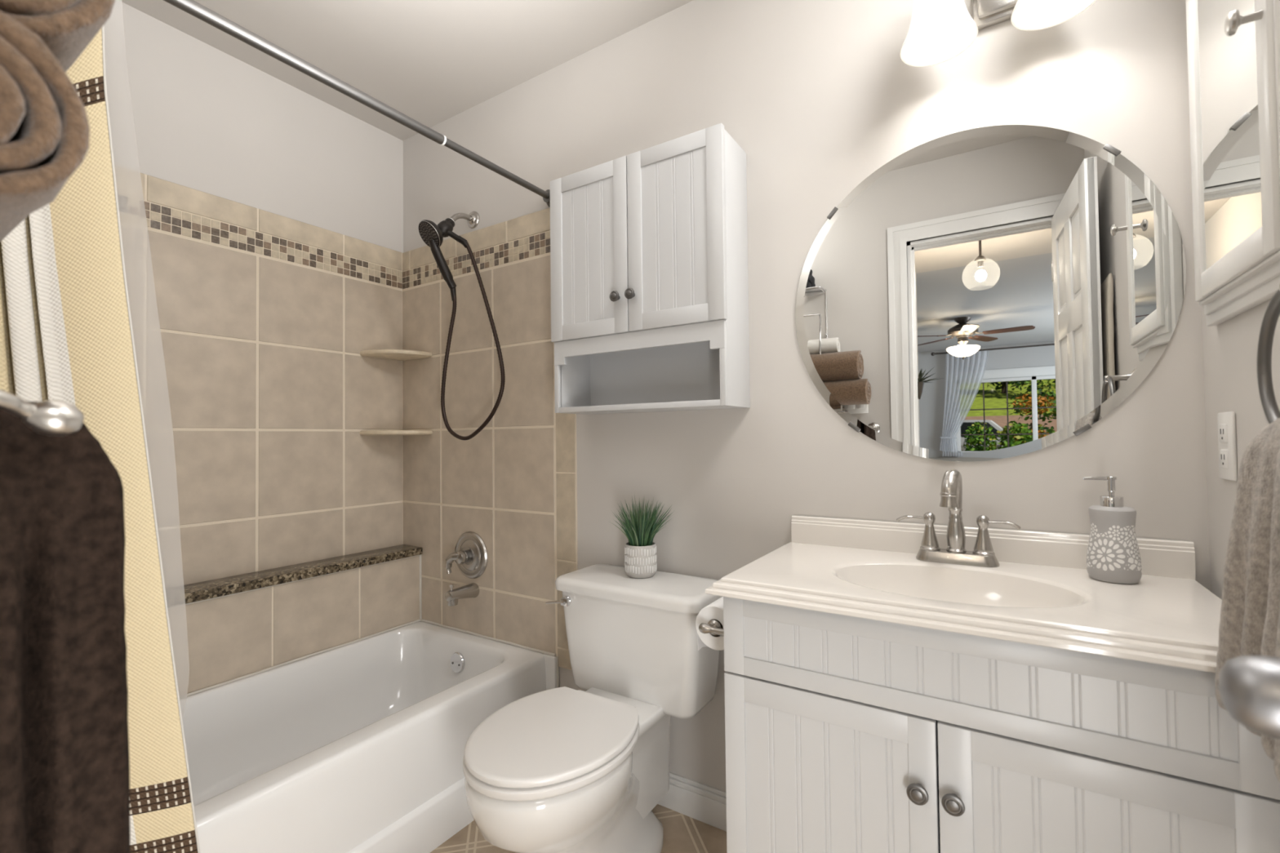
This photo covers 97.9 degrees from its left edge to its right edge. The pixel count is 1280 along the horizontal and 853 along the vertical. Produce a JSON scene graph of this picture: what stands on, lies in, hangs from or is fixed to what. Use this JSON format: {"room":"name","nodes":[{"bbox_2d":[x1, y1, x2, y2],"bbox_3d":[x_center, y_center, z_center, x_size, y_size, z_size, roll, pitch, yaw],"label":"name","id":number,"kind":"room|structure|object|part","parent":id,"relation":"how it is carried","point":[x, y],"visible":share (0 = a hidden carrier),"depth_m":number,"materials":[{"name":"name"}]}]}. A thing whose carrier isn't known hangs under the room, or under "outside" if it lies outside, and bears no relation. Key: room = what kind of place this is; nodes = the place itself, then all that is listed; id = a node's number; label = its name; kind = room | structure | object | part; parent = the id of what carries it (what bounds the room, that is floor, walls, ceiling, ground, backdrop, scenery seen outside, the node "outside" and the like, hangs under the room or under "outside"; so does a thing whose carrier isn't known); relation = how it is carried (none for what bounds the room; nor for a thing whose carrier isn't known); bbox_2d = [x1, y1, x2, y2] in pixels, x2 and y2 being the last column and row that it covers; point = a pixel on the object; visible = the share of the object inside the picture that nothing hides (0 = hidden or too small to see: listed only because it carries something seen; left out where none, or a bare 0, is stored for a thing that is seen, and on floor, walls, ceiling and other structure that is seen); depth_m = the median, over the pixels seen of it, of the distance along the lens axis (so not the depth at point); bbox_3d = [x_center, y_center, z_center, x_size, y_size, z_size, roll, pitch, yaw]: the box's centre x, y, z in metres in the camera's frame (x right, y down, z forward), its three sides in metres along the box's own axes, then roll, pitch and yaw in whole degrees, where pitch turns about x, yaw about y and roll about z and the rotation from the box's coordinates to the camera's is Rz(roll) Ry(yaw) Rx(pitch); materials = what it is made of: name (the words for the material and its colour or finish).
{"room":"bathroom","nodes":[
{"label":"bathroom","id":0,"kind":"room"},
{"bbox_2d":[121,1,403,253],"bbox_3d":[-1.510,-0.047,1.758,0.100,2.432,1.639,-1,-1,33],"label":"wall","id":1,"kind":"structure","parent":0,"point":[206,119],"depth_m":1.95,"materials":[{"name":"paint"}]},
{"bbox_2d":[140,173,403,585],"bbox_3d":[-1.434,-0.126,1.780,0.008,1.279,1.508,-1,-1,33],"label":"wall tiles","id":2,"kind":"structure","parent":1,"relation":"attached to","point":[266,318],"depth_m":1.98,"materials":[{"name":"beige tile"}]},
{"bbox_2d":[185,555,419,697],"bbox_3d":[-1.374,0.847,1.727,0.126,0.640,1.508,-1,-1,33],"label":"wall tiles","id":3,"kind":"object","parent":1,"relation":"attached to","point":[233,637],"visible":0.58,"depth_m":1.91,"materials":[{"name":"beige tile"}]},
{"bbox_2d":[183,544,422,604],"bbox_3d":[-1.368,0.511,1.729,0.132,0.030,1.505,-1,-1,33],"label":"granite ledge","id":4,"kind":"object","parent":3,"relation":"on","point":[196,592],"visible":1,"depth_m":1.92,"materials":[{"name":"brown stone"}]},
{"bbox_2d":[360,349,431,360],"bbox_3d":[-0.997,-0.298,2.282,0.195,0.020,0.195,-1,-1,33],"label":"corner shelf","id":5,"kind":"object","parent":1,"relation":"attached to","point":[394,354],"visible":1,"depth_m":2.26,"materials":[{"name":"beige ceramic"}]},
{"bbox_2d":[359,430,432,435],"bbox_3d":[-0.993,0.025,2.274,0.197,0.020,0.197,-1,-1,33],"label":"corner shelf","id":6,"kind":"object","parent":1,"relation":"attached to","point":[364,433],"visible":1,"depth_m":2.23,"materials":[{"name":"beige ceramic"}]},
{"bbox_2d":[121,0,693,140],"bbox_3d":[-0.401,-1.364,1.126,2.705,0.150,1.739,-1,-1,33],"label":"ceiling","id":7,"kind":"structure","parent":0,"point":[431,62],"depth_m":1.83,"materials":[{"name":"grey paint"}]},
{"bbox_2d":[430,804,727,852],"bbox_3d":[-0.372,1.192,1.072,2.705,0.100,1.739,-1,-1,33],"label":"floor","id":8,"kind":"structure","parent":0,"point":[682,833],"depth_m":1.55,"materials":[{"name":"beige tile"}]},
{"bbox_2d":[182,621,556,852],"bbox_3d":[-1.004,0.975,1.489,0.746,0.366,1.506,-1,-1,33],"label":"bathtub","id":9,"kind":"object","parent":8,"relation":"on","point":[357,747],"visible":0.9,"depth_m":1.64,"materials":[{"name":"white ceramic"}]},
{"bbox_3d":[-0.682,0.881,2.080,0.073,0.073,0.017,-1,-1,33],"label":"overflow plate","id":10,"kind":"part","parent":9,"relation":"part of","materials":[{"name":"silver metal"}]},
{"bbox_2d":[462,564,721,852],"bbox_3d":[-0.131,0.793,1.416,0.496,0.708,0.708,-1,-1,33],"label":"toilet","id":11,"kind":"object","parent":8,"relation":"on","point":[559,770],"visible":0.98,"depth_m":1.42,"materials":[{"name":"white ceramic"}]},
{"bbox_3d":[-0.212,0.732,1.282,0.364,0.022,0.393,-1,-1,33],"label":"seat","id":12,"kind":"part","parent":11,"relation":"part of","materials":[{"name":"white plastic"}]},
{"bbox_3d":[-0.212,0.709,1.284,0.359,0.018,0.392,-1,-1,33],"label":"seat lid","id":13,"kind":"part","parent":11,"relation":"part of","materials":[{"name":"white plastic"}]},
{"bbox_3d":[-0.240,0.513,1.644,0.080,0.028,0.025,-1,-1,23],"label":"flush lever","id":14,"kind":"part","parent":11,"relation":"part of","materials":[{"name":"silver metal"}]},
{"bbox_3d":[-0.005,0.461,1.617,0.486,0.040,0.215,-1,-1,33],"label":"tank lid","id":15,"kind":"part","parent":11,"relation":"part of","materials":[{"name":"white ceramic"}]},
{"bbox_3d":[0.001,0.629,1.620,0.460,0.296,0.200,-1,-1,33],"label":"tank","id":16,"kind":"part","parent":11,"relation":"part of","materials":[{"name":"white ceramic"}]},
{"bbox_2d":[610,496,675,578],"bbox_3d":[-0.009,0.320,1.635,0.256,0.242,0.210,-1,-1,33],"label":"potted grass","id":17,"kind":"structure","parent":11,"relation":"on","point":[640,551],"depth_m":1.62,"materials":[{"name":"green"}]},
{"bbox_2d":[624,542,657,578],"bbox_3d":[0.002,0.395,1.655,0.095,0.094,0.096,-1,-1,33],"label":"pot","id":18,"kind":"object","parent":17,"relation":"attached to","point":[640,557],"depth_m":1.62,"materials":[{"name":"grey ceramic"}]},
{"bbox_2d":[723,596,1279,852],"bbox_3d":[0.609,0.731,1.081,0.774,0.800,0.467,-1,-1,33],"label":"vanity cabinet","id":19,"kind":"object","parent":8,"relation":"on","point":[844,734],"visible":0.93,"depth_m":0.89,"materials":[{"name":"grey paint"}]},
{"bbox_2d":[698,619,724,636],"bbox_3d":[0.210,0.455,1.274,0.109,0.048,0.159,-1,-1,33],"label":"paper holder","id":20,"kind":"object","parent":19,"relation":"attached to","point":[713,627],"visible":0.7,"depth_m":1.24,"materials":[{"name":"silver metal"}]},
{"bbox_2d":[695,596,724,650],"bbox_3d":[0.197,0.465,1.304,0.100,0.116,0.102,-1,-1,33],"label":"toilet paper roll","id":21,"kind":"object","parent":20,"relation":"hanging from","point":[714,611],"visible":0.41,"depth_m":1.27,"materials":[{"name":"white paper"}]},
{"bbox_3d":[0.336,0.760,1.022,0.376,0.536,0.019,-1,-1,33],"label":"door","id":22,"kind":"part","parent":19,"relation":"part of","materials":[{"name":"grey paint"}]},
{"bbox_3d":[0.458,0.602,0.919,0.033,0.033,0.027,-1,-1,33],"label":"knob","id":23,"kind":"part","parent":19,"relation":"part of","materials":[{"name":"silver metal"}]},
{"bbox_3d":[0.501,0.601,0.891,0.033,0.033,0.027,-1,-1,33],"label":"knob","id":24,"kind":"part","parent":19,"relation":"part of","materials":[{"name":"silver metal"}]},
{"bbox_2d":[705,515,1222,672],"bbox_3d":[0.600,0.321,1.090,0.813,0.188,0.476,-1,-1,33],"label":"countertop","id":25,"kind":"structure","parent":19,"relation":"on","point":[1042,592],"depth_m":1.06,"materials":[{"name":"white stone"}]},
{"bbox_2d":[896,468,1021,567],"bbox_3d":[0.679,0.195,1.204,0.238,0.206,0.115,-1,-1,33],"label":"faucet","id":26,"kind":"object","parent":25,"relation":"on","point":[983,555],"visible":1,"depth_m":1.21,"materials":[{"name":"silver metal"}]},
{"bbox_3d":[0.621,0.210,1.271,0.069,0.017,0.014,-1,-1,22],"label":"lever","id":27,"kind":"part","parent":26,"relation":"part of","materials":[{"name":"silver metal"}]},
{"bbox_3d":[0.653,0.235,1.258,0.041,0.084,0.041,-1,-1,33],"label":"handle","id":28,"kind":"part","parent":26,"relation":"part of","materials":[{"name":"silver metal"}]},
{"bbox_3d":[0.674,0.184,1.204,0.039,0.184,0.111,-2,-2,38],"label":"spout","id":29,"kind":"part","parent":26,"relation":"part of","materials":[{"name":"silver metal"}]},
{"bbox_3d":[0.696,0.287,1.227,0.160,0.023,0.054,-1,-1,33],"label":"plate","id":30,"kind":"part","parent":26,"relation":"part of","materials":[{"name":"silver metal"}]},
{"bbox_3d":[0.740,0.233,1.202,0.041,0.084,0.041,-1,-1,33],"label":"handle","id":31,"kind":"part","parent":26,"relation":"part of","materials":[{"name":"silver metal"}]},
{"bbox_3d":[0.764,0.207,1.179,0.069,0.017,0.014,-2,-2,43],"label":"lever","id":32,"kind":"part","parent":26,"relation":"part of","materials":[{"name":"silver metal"}]},
{"bbox_2d":[1082,475,1142,584],"bbox_3d":[0.902,0.194,1.065,0.081,0.198,0.081,0,-1,-33],"label":"soap dispenser","id":33,"kind":"object","parent":25,"relation":"on","point":[1113,554],"visible":1,"depth_m":1.04,"materials":[{"name":"grey ceramic"}]},
{"bbox_2d":[1086,505,1142,584],"bbox_3d":[0.903,0.222,1.065,0.081,0.140,0.081,-1,-1,33],"label":"bottle","id":34,"kind":"object","parent":33,"relation":"attached to","point":[1113,554],"depth_m":1.04,"materials":[{"name":"grey ceramic"}]},
{"bbox_3d":[0.662,0.752,0.813,0.392,0.536,0.019,-1,-1,33],"label":"door","id":35,"kind":"part","parent":19,"relation":"part of","materials":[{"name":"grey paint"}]},
{"bbox_2d":[403,0,1210,791],"bbox_3d":[0.056,-0.064,1.789,2.705,2.432,0.100,-1,-1,33],"label":"wall","id":36,"kind":"structure","parent":0,"point":[818,96],"depth_m":1.50,"materials":[{"name":"paint"}]},
{"bbox_2d":[185,554,422,619],"bbox_3d":[-1.316,0.658,1.704,0.010,0.272,1.494,-1,-1,33],"label":"trim","id":37,"kind":"structure","parent":36,"relation":"attached to","point":[420,583],"depth_m":2.15,"materials":[{"name":"beige"}]},
{"bbox_2d":[163,0,550,207],"bbox_3d":[-0.714,-0.811,1.328,0.060,0.060,1.524,-1,-1,33],"label":"shower rod","id":38,"kind":"object","parent":36,"relation":"attached to","point":[192,7],"visible":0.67,"depth_m":1.30,"materials":[{"name":"grey metal"}]},
{"bbox_2d":[0,24,199,852],"bbox_3d":[-0.945,0.026,0.843,0.076,1.635,0.458,-2,-2,37],"label":"shower curtain","id":39,"kind":"object","parent":38,"relation":"hanging from","point":[66,331],"visible":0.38,"depth_m":0.91,"materials":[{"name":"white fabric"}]},
{"bbox_2d":[104,0,189,724],"bbox_3d":[-1.048,0.030,0.945,0.161,1.635,0.471,-1,-1,33],"label":"liner","id":40,"kind":"object","parent":38,"relation":"hanging from","point":[148,348],"visible":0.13,"depth_m":1.03,"materials":[{"name":"plastic"}]},
{"bbox_2d":[186,618,559,696],"bbox_3d":[-1.002,0.972,1.492,0.752,0.373,1.513,-1,-1,33],"label":"trim","id":41,"kind":"structure","parent":36,"relation":"attached to","point":[421,620],"depth_m":1.99,"materials":[{"name":"beige"}]},
{"bbox_2d":[417,211,505,440],"bbox_3d":[-0.639,-0.399,2.040,0.342,0.899,0.234,-1,-1,33],"label":"shower","id":42,"kind":"object","parent":36,"relation":"attached to","point":[433,234],"visible":1,"depth_m":2.05,"materials":[{"name":"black metal"}]},
{"bbox_3d":[-0.729,-0.599,2.061,0.034,0.169,0.108,-2,-2,40],"label":"handle","id":43,"kind":"part","parent":42,"relation":"part of","materials":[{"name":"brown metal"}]},
{"bbox_3d":[-0.689,-0.794,2.138,0.022,0.060,0.108,-1,-1,33],"label":"shower arm","id":44,"kind":"part","parent":42,"relation":"part of","materials":[{"name":"silver metal"}]},
{"bbox_2d":[402,207,577,670],"bbox_3d":[-0.623,0.036,2.158,0.960,1.604,0.008,-1,-1,33],"label":"wall tiles","id":45,"kind":"structure","parent":36,"relation":"attached to","point":[513,484],"depth_m":2.11,"materials":[{"name":"beige tile"}]},
{"bbox_2d":[444,582,479,606],"bbox_3d":[-0.673,0.624,2.103,0.057,0.075,0.127,-1,-1,33],"label":"tub spout","id":46,"kind":"object","parent":45,"relation":"attached to","point":[471,590],"visible":1,"depth_m":2.08,"materials":[{"name":"silver metal"}]},
{"bbox_2d":[444,531,488,578],"bbox_3d":[-0.678,0.499,2.132,0.182,0.182,0.086,-1,-1,33],"label":"tub valve","id":47,"kind":"object","parent":45,"relation":"attached to","point":[470,556],"visible":1,"depth_m":2.14,"materials":[{"name":"silver metal"}]},
{"bbox_3d":[-0.703,0.519,2.126,0.094,0.093,0.044,-1,-1,14],"label":"lever","id":48,"kind":"part","parent":47,"relation":"part of","materials":[{"name":"silver metal"}]},
{"bbox_3d":[-0.670,0.499,2.145,0.044,0.044,0.025,-1,-1,33],"label":"valve stem","id":49,"kind":"part","parent":47,"relation":"part of","materials":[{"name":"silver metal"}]},
{"bbox_2d":[550,123,750,414],"bbox_3d":[0.009,-0.410,1.644,0.584,0.725,0.204,-1,-1,33],"label":"upper cabinet","id":50,"kind":"object","parent":36,"relation":"attached to","point":[649,276],"visible":1,"depth_m":1.57,"materials":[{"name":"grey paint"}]},
{"bbox_3d":[-0.154,-0.518,1.670,0.288,0.504,0.019,-1,-1,33],"label":"door","id":51,"kind":"part","parent":50,"relation":"part of","materials":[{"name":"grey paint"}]},
{"bbox_3d":[-0.069,-0.370,1.587,0.031,0.031,0.026,-1,-1,33],"label":"knob","id":52,"kind":"part","parent":50,"relation":"part of","materials":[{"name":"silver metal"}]},
{"bbox_3d":[-0.026,-0.371,1.560,0.031,0.031,0.026,-1,-1,33],"label":"knob","id":53,"kind":"part","parent":50,"relation":"part of","materials":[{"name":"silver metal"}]},
{"bbox_3d":[0.094,-0.524,1.512,0.294,0.504,0.019,-1,-1,33],"label":"door","id":54,"kind":"part","parent":50,"relation":"part of","materials":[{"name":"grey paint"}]},
{"bbox_2d":[657,772,726,831],"bbox_3d":[0.104,1.099,1.674,0.738,0.102,0.014,-1,-1,33],"label":"baseboard","id":55,"kind":"structure","parent":36,"relation":"attached to","point":[700,802],"depth_m":1.63,"materials":[{"name":"white paint"}]},
{"bbox_2d":[795,124,1186,462],"bbox_3d":[0.739,-0.301,1.291,0.766,0.766,0.008,-1,-1,33],"label":"round mirror","id":56,"kind":"object","parent":36,"relation":"attached to","point":[991,292],"visible":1,"depth_m":1.25,"materials":[{"name":"clear glass"}]},
{"bbox_2d":[791,515,1195,579],"bbox_3d":[0.733,0.264,1.276,0.776,0.070,0.020,-1,-1,33],"label":"backsplash","id":57,"kind":"structure","parent":36,"relation":"attached to","point":[1159,557],"depth_m":1.22,"materials":[{"name":"white stone"}]},
{"bbox_2d":[900,0,1096,66],"bbox_3d":[0.746,-0.937,1.178,0.355,0.213,0.204,-1,-1,33],"label":"vanity light","id":58,"kind":"object","parent":36,"relation":"attached to","point":[939,31],"visible":1,"depth_m":1.20,"materials":[{"name":"white glass"}]},
{"bbox_3d":[0.645,-0.899,1.210,0.052,0.065,0.052,-1,-1,33],"label":"bulb","id":59,"kind":"part","parent":58,"relation":"part of","materials":[{"name":"white glass"}]},
{"bbox_3d":[0.645,-0.904,1.210,0.149,0.151,0.149,-1,-1,33],"label":"lamp shade","id":60,"kind":"part","parent":58,"relation":"part of","materials":[{"name":"white glass"}]},
{"bbox_3d":[0.805,-0.976,1.242,0.110,0.135,0.034,-1,-1,33],"label":"plate","id":61,"kind":"part","parent":58,"relation":"part of","materials":[{"name":"silver metal"}]},
{"bbox_3d":[0.818,-0.909,1.099,0.149,0.151,0.149,-1,-1,33],"label":"lamp shade","id":62,"kind":"part","parent":58,"relation":"part of","materials":[{"name":"white glass"}]},
{"bbox_2d":[1201,298,1279,599],"bbox_3d":[0.684,-0.101,0.355,0.100,2.432,1.639,-1,-1,33],"label":"wall","id":63,"kind":"structure","parent":0,"point":[1229,348],"depth_m":0.97,"materials":[{"name":"paint"}]},
{"bbox_2d":[1217,411,1237,481],"bbox_3d":[1.012,0.034,0.963,0.009,0.117,0.072,-1,-1,33],"label":"wall outlet","id":64,"kind":"object","parent":63,"relation":"attached to","point":[1226,421],"visible":1,"depth_m":0.95,"materials":[{"name":"white plastic"}]},
{"bbox_2d":[1218,423,1227,443],"bbox_3d":[1.010,0.012,0.965,0.004,0.033,0.034,-1,-1,33],"label":"receptacle","id":65,"kind":"object","parent":64,"relation":"attached to","point":[1223,428],"depth_m":0.96,"materials":[{"name":"white plastic"}]},
{"bbox_2d":[1219,448,1228,469],"bbox_3d":[1.011,0.056,0.964,0.004,0.033,0.034,-1,-1,33],"label":"receptacle","id":66,"kind":"object","parent":64,"relation":"attached to","point":[1224,453],"depth_m":0.96,"materials":[{"name":"white plastic"}]},
{"bbox_2d":[1185,0,1279,326],"bbox_3d":[0.893,-0.559,0.857,0.070,0.755,0.402,-1,-1,33],"label":"medicine cabinet","id":67,"kind":"object","parent":63,"relation":"attached to","point":[1233,46],"visible":1,"depth_m":0.83,"materials":[{"name":"white paint"}]},
{"bbox_2d":[1195,0,1262,271],"bbox_3d":[0.894,-0.560,0.850,0.006,0.597,0.268,-1,-1,33],"label":"mirror glass","id":68,"kind":"object","parent":67,"relation":"attached to","point":[1228,92],"depth_m":0.85,"materials":[{"name":"white"}]},
{"bbox_3d":[0.914,-0.560,0.844,0.021,0.755,0.402,-1,-1,33],"label":"cabinet frame","id":69,"kind":"part","parent":67,"relation":"part of","materials":[{"name":"white paint"}]},
{"bbox_3d":[0.791,-0.533,0.731,0.033,0.031,0.031,-1,-1,33],"label":"knob","id":70,"kind":"part","parent":67,"relation":"part of","materials":[{"name":"silver metal"}]},
{"bbox_2d":[1257,285,1279,423],"bbox_3d":[0.730,-0.080,0.586,0.072,0.197,0.176,-1,-1,33],"label":"towel ring","id":71,"kind":"object","parent":63,"relation":"attached to","point":[1268,399],"visible":0.89,"depth_m":0.66,"materials":[{"name":"silver metal"}]},
{"bbox_2d":[1214,417,1279,782],"bbox_3d":[0.696,0.166,0.588,0.091,0.360,0.262,-1,-1,33],"label":"hand towel","id":72,"kind":"object","parent":71,"relation":"hanging from","point":[1250,621],"visible":0.78,"depth_m":0.62,"materials":[{"name":"beige fabric"}]},
{"bbox_2d":[1218,655,1279,739],"bbox_3d":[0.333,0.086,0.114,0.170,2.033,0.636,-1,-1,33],"label":"door knob","id":73,"kind":"object","parent":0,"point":[1249,686],"depth_m":0.38,"materials":[{"name":"silver metal"}]},
{"bbox_3d":[-0.824,-0.083,0.415,2.505,2.432,0.115,-1,-1,33],"label":"wall","id":74,"kind":"structure","parent":0,"visible":0},
{"bbox_2d":[0,390,84,435],"bbox_3d":[-0.462,-0.022,0.336,0.090,0.062,0.193,-1,-1,10],"label":"towel holder","id":75,"kind":"object","parent":74,"relation":"attached to","point":[49,417],"visible":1,"depth_m":0.39,"materials":[{"name":"silver metal"}]},
{"bbox_3d":[-0.455,-0.017,0.348,0.106,0.040,0.136,-1,-1,33],"label":"arm","id":76,"kind":"part","parent":75,"relation":"part of","materials":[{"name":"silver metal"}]},
{"bbox_3d":[-0.634,-0.382,0.449,0.400,0.748,0.141,-1,-1,33],"label":"towel rack","id":77,"kind":"object","parent":74,"relation":"attached to","visible":0},
{"bbox_2d":[0,10,89,241],"bbox_3d":[-0.540,-0.203,0.409,0.299,0.130,0.142,-1,-1,33],"label":"bath towel","id":78,"kind":"object","parent":77,"relation":"in","point":[45,128],"visible":1,"depth_m":0.37,"materials":[{"name":"brown fabric"}]},
{"bbox_2d":[0,0,115,71],"bbox_3d":[-0.548,-0.335,0.432,0.269,0.144,0.155,-1,-1,33],"label":"bath towel","id":79,"kind":"object","parent":78,"relation":"on","point":[66,27],"visible":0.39,"depth_m":0.41,"materials":[{"name":"brown fabric"}]},
{"bbox_2d":[0,400,130,852],"bbox_3d":[-0.469,0.204,0.397,0.094,0.451,0.158,-1,-1,33],"label":"hand towel","id":80,"kind":"object","parent":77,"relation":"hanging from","point":[64,761],"visible":0.88,"depth_m":0.41,"materials":[{"name":"brown fabric"}]}
]}

